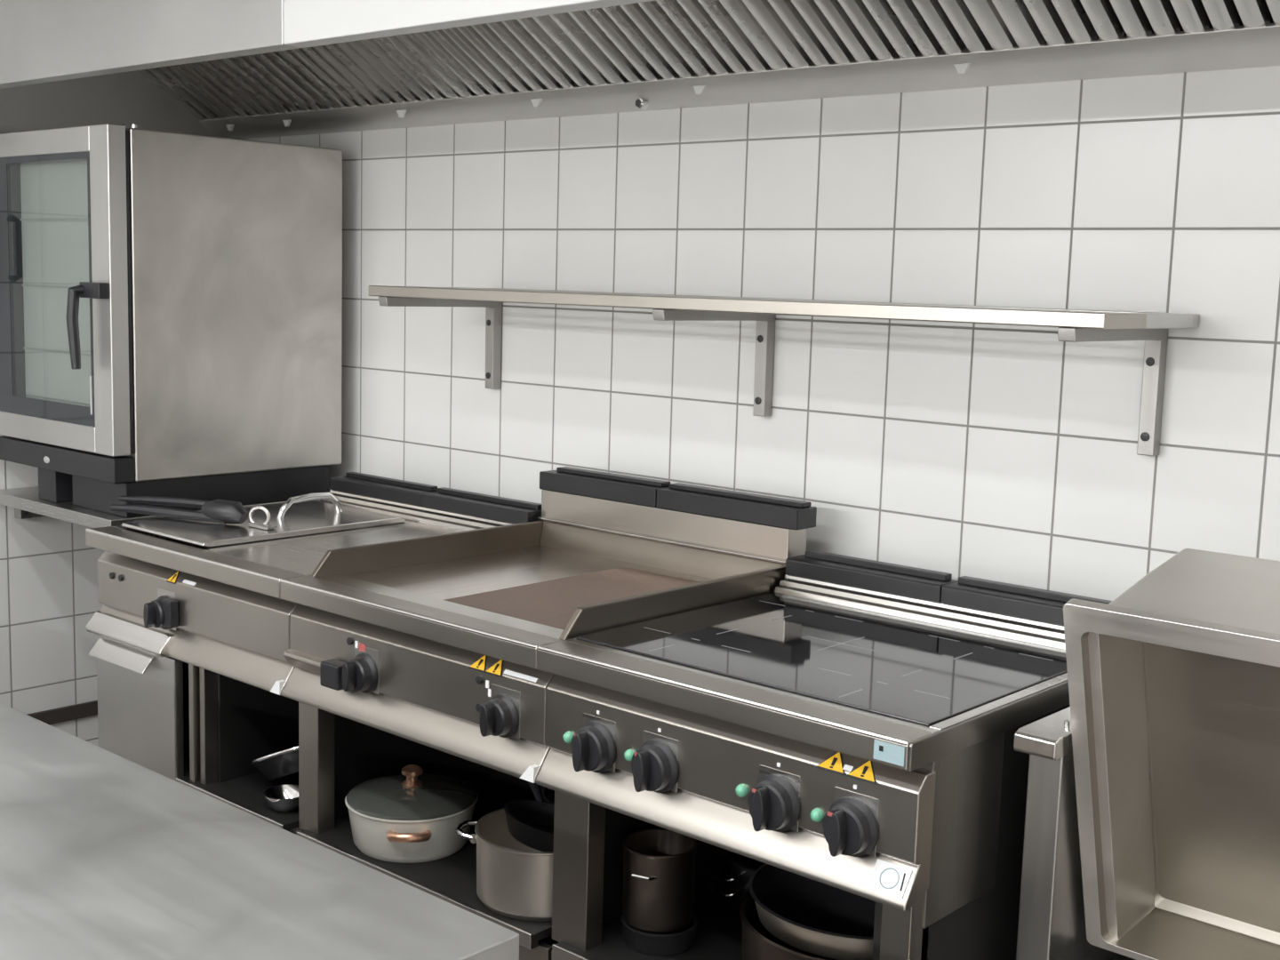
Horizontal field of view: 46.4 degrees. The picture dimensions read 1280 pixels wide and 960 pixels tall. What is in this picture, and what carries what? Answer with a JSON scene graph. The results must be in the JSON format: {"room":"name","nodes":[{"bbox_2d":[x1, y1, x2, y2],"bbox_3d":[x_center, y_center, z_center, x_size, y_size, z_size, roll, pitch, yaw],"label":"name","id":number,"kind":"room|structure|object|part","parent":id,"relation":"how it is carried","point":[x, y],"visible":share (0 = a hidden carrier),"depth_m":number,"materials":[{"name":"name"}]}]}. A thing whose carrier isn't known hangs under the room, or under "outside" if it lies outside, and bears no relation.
{"room":"commercial kitchen","nodes":[
{"label":"commercial kitchen","id":0,"kind":"room"},
{"bbox_2d":[0,434,104,746],"bbox_3d":[-3.765,-0.174,2.186,0.100,2.620,7.200,8,10,41],"label":"wall","id":1,"kind":"structure","parent":0,"point":[49,590],"depth_m":4.46,"materials":[{"name":"tile"}]},
{"bbox_2d":[27,700,97,724],"bbox_3d":[-2.361,0.785,3.859,0.012,0.045,2.999,8,10,41],"label":"trim","id":2,"kind":"structure","parent":1,"relation":"attached to","point":[64,714],"depth_m":4.54,"materials":[{"name":"grey"}]},
{"bbox_2d":[291,827,559,945],"bbox_3d":[-1.716,1.469,0.530,5.693,0.080,7.400,8,10,41],"label":"floor","id":3,"kind":"structure","parent":0,"point":[548,940],"depth_m":3.50,"materials":[{"name":"tile"}]},
{"bbox_2d":[0,486,330,527],"bbox_3d":[-1.372,0.474,4.422,0.675,0.885,0.780,8,10,41],"label":"countertop","id":4,"kind":"structure","parent":3,"relation":"on","point":[26,502],"depth_m":4.08,"materials":[{"name":"metal"}]},
{"bbox_2d":[0,122,342,518],"bbox_3d":[-1.367,-0.459,4.243,0.655,1.012,0.788,8,10,41],"label":"oven","id":5,"kind":"object","parent":4,"relation":"on","point":[171,302],"visible":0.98,"depth_m":4.03,"materials":[{"name":"metal"}]},
{"bbox_3d":[-1.560,-0.520,4.021,0.437,0.006,0.004,8,10,41],"label":"rack rail","id":6,"kind":"part","parent":5,"relation":"part of","materials":[{"name":"grey metal"}]},
{"bbox_3d":[-1.581,-0.529,3.994,0.438,0.636,0.004,8,10,41],"label":"pane","id":7,"kind":"part","parent":5,"relation":"part of","materials":[{"name":"clear glass"}]},
{"bbox_3d":[-1.555,-0.698,3.997,0.437,0.006,0.004,8,10,41],"label":"rack rail","id":8,"kind":"part","parent":5,"relation":"part of","materials":[{"name":"grey metal"}]},
{"bbox_3d":[-1.556,-0.532,4.022,0.438,0.636,0.005,8,10,41],"label":"pane","id":9,"kind":"part","parent":5,"relation":"part of","materials":[{"name":"grey"}]},
{"bbox_3d":[-1.565,-0.347,4.044,0.437,0.006,0.004,8,10,41],"label":"rack rail","id":10,"kind":"part","parent":5,"relation":"part of","materials":[{"name":"grey metal"}]},
{"bbox_3d":[-1.567,-0.512,4.006,0.655,0.837,0.049,8,10,41],"label":"door","id":11,"kind":"part","parent":5,"relation":"part of","materials":[{"name":"metal"}]},
{"bbox_3d":[-1.409,-0.391,3.801,0.110,0.222,0.065,8,10,41],"label":"handle","id":12,"kind":"part","parent":5,"relation":"part of","materials":[{"name":"black plastic"}]},
{"bbox_2d":[0,703,519,959],"bbox_3d":[-1.356,0.780,2.069,2.575,0.900,0.795,8,10,41],"label":"worktable","id":13,"kind":"object","parent":3,"relation":"on","point":[105,855],"visible":1,"depth_m":1.56,"materials":[{"name":"metal"}]},
{"bbox_2d":[85,472,541,834],"bbox_3d":[-0.815,0.534,3.736,0.812,0.979,0.830,8,10,41],"label":"deep fryer","id":14,"kind":"object","parent":3,"relation":"on","point":[193,670],"visible":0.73,"depth_m":3.52,"materials":[{"name":"metal"}]},
{"bbox_3d":[-1.250,0.423,3.597,0.250,0.038,0.034,8,10,41],"label":"handle","id":15,"kind":"part","parent":14,"relation":"part of","materials":[{"name":"metal"}]},
{"bbox_3d":[-1.216,0.661,3.630,0.358,0.532,0.024,8,10,41],"label":"door","id":16,"kind":"part","parent":14,"relation":"part of","materials":[{"name":"metal"}]},
{"bbox_3d":[-1.117,0.310,3.474,0.080,0.080,0.031,8,10,41],"label":"knob","id":17,"kind":"part","parent":14,"relation":"part of","materials":[{"name":"black plastic"}]},
{"bbox_3d":[-1.105,0.301,3.484,0.076,0.088,0.002,8,10,41],"label":"dial plate","id":18,"kind":"part","parent":14,"relation":"part of","materials":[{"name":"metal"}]},
{"bbox_3d":[-1.032,0.551,3.484,0.020,0.320,0.035,8,10,41],"label":"hinge post","id":19,"kind":"part","parent":14,"relation":"part of","materials":[{"name":"metal"}]},
{"bbox_3d":[-1.035,0.315,3.439,0.800,0.196,0.068,8,10,41],"label":"control panel","id":20,"kind":"part","parent":14,"relation":"part of","materials":[{"name":"metal"}]},
{"bbox_3d":[-1.004,0.553,3.472,0.020,0.320,0.035,8,10,41],"label":"hinge post","id":21,"kind":"part","parent":14,"relation":"part of","materials":[{"name":"metal"}]},
{"bbox_2d":[178,728,298,831],"bbox_3d":[-0.801,0.691,3.763,0.751,0.027,0.755,8,10,41],"label":"shelf","id":22,"kind":"object","parent":14,"relation":"attached to","point":[242,789],"depth_m":3.46,"materials":[{"name":"black metal"}]},
{"bbox_2d":[121,492,404,547],"bbox_3d":[-0.946,0.079,3.783,0.365,0.072,0.597,8,10,41],"label":"lid","id":23,"kind":"object","parent":14,"relation":"on","point":[292,518],"visible":0.96,"depth_m":3.72,"materials":[{"name":"metal"}]},
{"bbox_2d":[110,496,277,530],"bbox_3d":[-1.115,0.071,3.731,0.504,0.060,0.057,5,8,23],"label":"tongs","id":24,"kind":"object","parent":23,"relation":"on","point":[220,511],"visible":1,"depth_m":3.71,"materials":[{"name":"black plastic"}]},
{"bbox_3d":[-1.171,0.056,3.765,0.356,0.025,0.022,5,8,21],"label":"arm","id":25,"kind":"part","parent":24,"relation":"part of","materials":[{"name":"black plastic"}]},
{"bbox_3d":[-1.187,0.083,3.751,0.357,0.028,0.025,5,8,21],"label":"arm","id":26,"kind":"part","parent":24,"relation":"part of","materials":[{"name":"black plastic"}]},
{"bbox_3d":[-0.857,0.066,3.871,0.018,0.064,0.196,9,11,44],"label":"handle","id":27,"kind":"part","parent":23,"relation":"part of","materials":[{"name":"silver metal"}]},
{"bbox_2d":[249,745,298,780],"bbox_3d":[-0.766,0.634,3.467,0.255,0.148,0.279,8,10,41],"label":"pan","id":28,"kind":"object","parent":14,"relation":"on","point":[283,764],"visible":0.41,"depth_m":3.35,"materials":[{"name":"metal"}]},
{"bbox_2d":[262,784,298,812],"bbox_3d":[-0.791,0.715,3.329,0.100,0.040,0.100,8,10,41],"label":"steel bowl","id":29,"kind":"object","parent":14,"relation":"on","point":[282,798],"visible":0.79,"depth_m":3.33,"materials":[{"name":"silver metal"}]},
{"bbox_2d":[280,466,816,959],"bbox_3d":[-0.210,0.572,3.215,0.781,1.077,0.855,8,10,41],"label":"griddle","id":30,"kind":"object","parent":3,"relation":"on","point":[422,652],"visible":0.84,"depth_m":3.14,"materials":[{"name":"metal"}]},
{"bbox_3d":[-0.685,0.386,3.106,0.170,0.036,0.019,8,10,41],"label":"grease drawer","id":31,"kind":"part","parent":30,"relation":"part of","materials":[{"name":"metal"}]},
{"bbox_3d":[-0.618,0.395,3.031,0.060,0.052,0.038,8,10,41],"label":"drawer pull","id":32,"kind":"part","parent":30,"relation":"part of","materials":[{"name":"black plastic"}]},
{"bbox_3d":[-0.560,0.388,2.984,0.080,0.080,0.031,8,10,41],"label":"knob","id":33,"kind":"part","parent":30,"relation":"part of","materials":[{"name":"black plastic"}]},
{"bbox_3d":[-0.548,0.379,2.994,0.076,0.088,0.002,8,10,41],"label":"dial plate","id":34,"kind":"part","parent":30,"relation":"part of","materials":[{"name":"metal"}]},
{"bbox_2d":[344,764,477,863],"bbox_3d":[-0.481,0.684,3.148,0.284,0.167,0.276,8,10,41],"label":"casserole","id":35,"kind":"object","parent":30,"relation":"on","point":[411,816],"visible":0.98,"depth_m":3.06,"materials":[{"name":"beige ceramic"}]},
{"bbox_3d":[-0.465,0.718,3.001,0.090,0.026,0.047,1,8,-7],"label":"handle","id":36,"kind":"part","parent":35,"relation":"part of","materials":[{"name":"orange metal"}]},
{"bbox_3d":[-0.480,0.656,3.144,0.272,0.026,0.272,8,10,41],"label":"lid","id":37,"kind":"part","parent":35,"relation":"part of","materials":[{"name":"clear glass"}]},
{"bbox_3d":[-0.479,0.623,3.139,0.044,0.043,0.044,8,10,41],"label":"lid knob","id":38,"kind":"part","parent":35,"relation":"part of","materials":[{"name":"orange metal"}]},
{"bbox_3d":[-0.449,0.400,2.924,0.768,0.196,0.068,8,10,41],"label":"control panel","id":39,"kind":"part","parent":30,"relation":"part of","materials":[{"name":"metal"}]},
{"bbox_2d":[299,770,551,948],"bbox_3d":[-0.214,0.776,3.247,0.717,0.027,0.755,8,10,41],"label":"shelf","id":40,"kind":"object","parent":30,"relation":"attached to","point":[452,879],"depth_m":3.05,"materials":[{"name":"black metal"}]},
{"bbox_3d":[-0.259,0.432,2.719,0.080,0.080,0.031,8,10,41],"label":"knob","id":41,"kind":"part","parent":30,"relation":"part of","materials":[{"name":"black plastic"}]},
{"bbox_2d":[455,808,553,921],"bbox_3d":[-0.201,0.739,2.908,0.302,0.138,0.266,8,10,41],"label":"cooking pot","id":42,"kind":"object","parent":30,"relation":"on","point":[515,879],"visible":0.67,"depth_m":2.79,"materials":[{"name":"metal"}]},
{"bbox_3d":[-0.334,0.687,2.934,0.051,0.017,0.082,4,8,16],"label":"handle","id":43,"kind":"part","parent":42,"relation":"part of","materials":[{"name":"silver metal"}]},
{"bbox_3d":[-0.323,0.696,2.893,0.018,0.018,0.008,8,10,41],"label":"handle mount","id":44,"kind":"part","parent":42,"relation":"part of","materials":[{"name":"metal"}]},
{"bbox_2d":[504,781,554,852],"bbox_3d":[-0.190,0.668,2.923,0.288,0.090,0.219,8,10,41],"label":"frying pan","id":45,"kind":"object","parent":42,"relation":"in","point":[531,822],"visible":0.51,"depth_m":2.93,"materials":[{"name":"metal"}]},
{"bbox_3d":[-0.211,0.629,3.029,0.022,0.042,0.120,0,8,-15],"label":"handle","id":46,"kind":"part","parent":45,"relation":"part of","materials":[{"name":"black plastic"}]},
{"bbox_3d":[-0.246,0.423,2.729,0.076,0.088,0.002,8,10,41],"label":"dial plate","id":47,"kind":"part","parent":30,"relation":"part of","materials":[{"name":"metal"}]},
{"bbox_3d":[-0.175,0.237,3.209,0.729,0.028,0.625,8,10,41],"label":"smooth plate","id":48,"kind":"part","parent":30,"relation":"part of","materials":[{"name":"silver metal"}]},
{"bbox_3d":[-0.074,0.257,3.076,0.402,0.030,0.559,8,10,41],"label":"ribbed plate","id":49,"kind":"part","parent":30,"relation":"part of","materials":[{"name":"silver metal"}]},
{"bbox_2d":[536,550,1111,959],"bbox_3d":[0.348,0.705,2.714,0.763,0.979,0.830,8,10,41],"label":"induction cooktop range","id":50,"kind":"object","parent":3,"relation":"on","point":[850,725],"visible":0.89,"depth_m":2.45,"materials":[{"name":"metal"}]},
{"bbox_2d":[562,731,573,743],"bbox_3d":[-0.127,0.452,2.619,0.021,0.021,0.012,8,10,41],"label":"lamp","id":51,"kind":"object","parent":50,"relation":"attached to","point":[567,736],"depth_m":2.61,"materials":[{"name":"green plastic"}]},
{"bbox_3d":[-0.084,0.462,2.566,0.089,0.089,0.031,8,10,41],"label":"knob","id":52,"kind":"part","parent":50,"relation":"part of","materials":[{"name":"black plastic"}]},
{"bbox_3d":[-0.071,0.453,2.576,0.076,0.088,0.002,8,10,41],"label":"dial plate","id":53,"kind":"part","parent":50,"relation":"part of","materials":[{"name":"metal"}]},
{"bbox_2d":[624,749,634,761],"bbox_3d":[-0.019,0.466,2.523,0.021,0.021,0.012,8,10,41],"label":"lamp","id":54,"kind":"object","parent":50,"relation":"attached to","point":[628,754],"depth_m":2.52,"materials":[{"name":"green plastic"}]},
{"bbox_2d":[554,867,742,959],"bbox_3d":[0.357,0.860,2.745,0.701,0.027,0.755,8,10,41],"label":"shelf","id":55,"kind":"object","parent":50,"relation":"attached to","point":[718,936],"depth_m":2.73,"materials":[{"name":"black metal"}]},
{"bbox_3d":[0.021,0.477,2.474,0.089,0.089,0.031,8,10,41],"label":"knob","id":56,"kind":"part","parent":50,"relation":"part of","materials":[{"name":"black plastic"}]},
{"bbox_2d":[621,913,697,956],"bbox_3d":[0.035,0.820,2.717,0.140,0.042,0.140,8,10,41],"label":"pan","id":57,"kind":"object","parent":50,"relation":"on","point":[665,944],"visible":0.65,"depth_m":2.66,"materials":[{"name":"metal"}]},
{"bbox_2d":[622,828,697,933],"bbox_3d":[0.028,0.727,2.698,0.136,0.145,0.155,8,10,41],"label":"stock pot","id":58,"kind":"object","parent":57,"relation":"on","point":[659,864],"visible":0.97,"depth_m":2.65,"materials":[{"name":"silver metal"}]},
{"bbox_3d":[0.008,0.700,2.631,0.038,0.012,0.025,5,8,26],"label":"handle","id":59,"kind":"part","parent":58,"relation":"part of","materials":[{"name":"silver metal"}]},
{"bbox_3d":[0.033,0.468,2.484,0.076,0.088,0.002,8,10,41],"label":"dial plate","id":60,"kind":"part","parent":50,"relation":"part of","materials":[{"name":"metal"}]},
{"bbox_2d":[706,850,765,919],"bbox_3d":[0.245,0.774,2.846,0.176,0.110,0.207,8,10,41],"label":"pan","id":61,"kind":"object","parent":50,"relation":"on","point":[742,868],"visible":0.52,"depth_m":2.82,"materials":[{"name":"metal"}]},
{"bbox_3d":[0.164,0.768,2.822,0.079,0.019,0.064,8,10,41],"label":"loop handle","id":62,"kind":"part","parent":61,"relation":"part of","materials":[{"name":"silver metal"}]},
{"bbox_3d":[0.167,0.741,2.820,0.067,0.019,0.058,8,10,41],"label":"loop handle","id":63,"kind":"part","parent":61,"relation":"part of","materials":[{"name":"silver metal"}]},
{"bbox_3d":[0.124,0.484,2.421,0.763,0.196,0.068,8,10,41],"label":"control panel","id":64,"kind":"part","parent":50,"relation":"part of","materials":[{"name":"metal"}]},
{"bbox_2d":[735,784,747,797],"bbox_3d":[0.160,0.493,2.367,0.021,0.021,0.012,8,10,41],"label":"lamp","id":65,"kind":"object","parent":50,"relation":"attached to","point":[740,789],"depth_m":2.36,"materials":[{"name":"green plastic"}]},
{"bbox_3d":[0.203,0.504,2.313,0.089,0.089,0.031,8,10,41],"label":"knob","id":66,"kind":"part","parent":50,"relation":"part of","materials":[{"name":"black plastic"}]},
{"bbox_3d":[0.216,0.495,2.323,0.076,0.088,0.002,8,10,41],"label":"dial plate","id":67,"kind":"part","parent":50,"relation":"part of","materials":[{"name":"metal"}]},
{"bbox_2d":[739,891,838,959],"bbox_3d":[0.361,0.805,2.542,0.388,0.135,0.388,8,10,41],"label":"pot","id":68,"kind":"object","parent":50,"relation":"on","point":[758,943],"visible":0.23,"depth_m":2.49,"materials":[{"name":"metal"}]},
{"bbox_2d":[748,863,875,959],"bbox_3d":[0.369,0.732,2.532,0.372,0.074,0.372,8,10,41],"label":"frying pan","id":69,"kind":"object","parent":68,"relation":"in","point":[808,915],"visible":0.52,"depth_m":2.58,"materials":[{"name":"metal"}]},
{"bbox_2d":[810,808,823,822],"bbox_3d":[0.268,0.511,2.272,0.021,0.021,0.012,8,10,41],"label":"lamp","id":70,"kind":"object","parent":50,"relation":"attached to","point":[816,813],"depth_m":2.27,"materials":[{"name":"green plastic"}]},
{"bbox_3d":[0.354,0.309,2.675,0.728,0.022,0.596,8,10,41],"label":"glass","id":71,"kind":"part","parent":50,"relation":"part of","materials":[{"name":"black glass"}]},
{"bbox_3d":[0.309,0.519,2.221,0.089,0.089,0.031,8,10,41],"label":"knob","id":72,"kind":"part","parent":50,"relation":"part of","materials":[{"name":"black plastic"}]},
{"bbox_3d":[0.321,0.510,2.231,0.076,0.088,0.002,8,10,41],"label":"dial plate","id":73,"kind":"part","parent":50,"relation":"part of","materials":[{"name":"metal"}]},
{"bbox_3d":[0.488,0.527,2.304,0.048,0.258,0.240,8,10,41],"label":"panel","id":74,"kind":"part","parent":50,"relation":"part of","materials":[{"name":"metal"}]},
{"bbox_2d":[1013,548,1279,959],"bbox_3d":[1.077,0.704,2.259,0.858,1.141,0.638,8,10,41],"label":"pan","id":75,"kind":"object","parent":3,"relation":"on","point":[1152,828],"visible":1,"depth_m":2.31,"materials":[{"name":"metal"}]},
{"bbox_2d":[244,65,1279,600],"bbox_3d":[0.749,-0.159,3.064,5.693,2.620,0.100,8,10,41],"label":"wall","id":76,"kind":"structure","parent":0,"point":[1006,453],"depth_m":3.21,"materials":[{"name":"tile"}]},
{"bbox_2d":[0,0,1279,139],"bbox_3d":[-0.056,-1.125,2.973,4.186,0.723,0.949,8,10,41],"label":"extraction hood","id":77,"kind":"object","parent":76,"relation":"attached to","point":[243,69],"visible":1,"depth_m":3.25,"materials":[{"name":"metal"}]},
{"bbox_3d":[-1.611,-1.353,4.345,0.013,0.723,0.918,8,10,41],"label":"panel","id":78,"kind":"part","parent":77,"relation":"part of","materials":[{"name":"metal"}]},
{"bbox_3d":[-1.297,-1.268,3.462,1.656,0.641,0.050,8,10,41],"label":"panel","id":79,"kind":"part","parent":77,"relation":"part of","materials":[{"name":"metal"}]},
{"bbox_3d":[0.266,-1.040,2.089,2.527,0.641,0.050,8,10,41],"label":"panel","id":80,"kind":"part","parent":77,"relation":"part of","materials":[{"name":"white paint"}]},
{"bbox_2d":[368,285,1199,455],"bbox_3d":[0.173,-0.261,3.229,1.917,0.266,0.401,8,10,41],"label":"wall shelf","id":81,"kind":"object","parent":76,"relation":"attached to","point":[1075,325],"visible":1,"depth_m":2.90,"materials":[{"name":"metal"}]},
{"bbox_3d":[-0.479,-0.488,3.881,0.040,0.026,0.205,8,10,41],"label":"rail","id":82,"kind":"part","parent":81,"relation":"part of","materials":[{"name":"metal"}]},
{"bbox_3d":[0.299,-0.395,3.351,1.917,0.026,0.027,8,10,41],"label":"rail","id":83,"kind":"part","parent":81,"relation":"part of","materials":[{"name":"metal"}]},
{"bbox_3d":[0.923,-0.283,2.649,0.040,0.026,0.205,8,10,41],"label":"rail","id":84,"kind":"part","parent":81,"relation":"part of","materials":[{"name":"metal"}]},
{"bbox_3d":[-0.083,0.736,3.201,0.326,0.073,0.410,8,10,41],"label":"frying pan","id":85,"kind":"object","parent":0,"visible":0},
{"bbox_2d":[541,786,554,803],"bbox_3d":[-0.077,0.680,3.203,0.315,0.080,0.376,8,10,41],"label":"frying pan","id":86,"kind":"object","parent":85,"relation":"on","point":[548,796],"visible":0.02,"depth_m":3.23,"materials":[{"name":"metal"}]}
]}

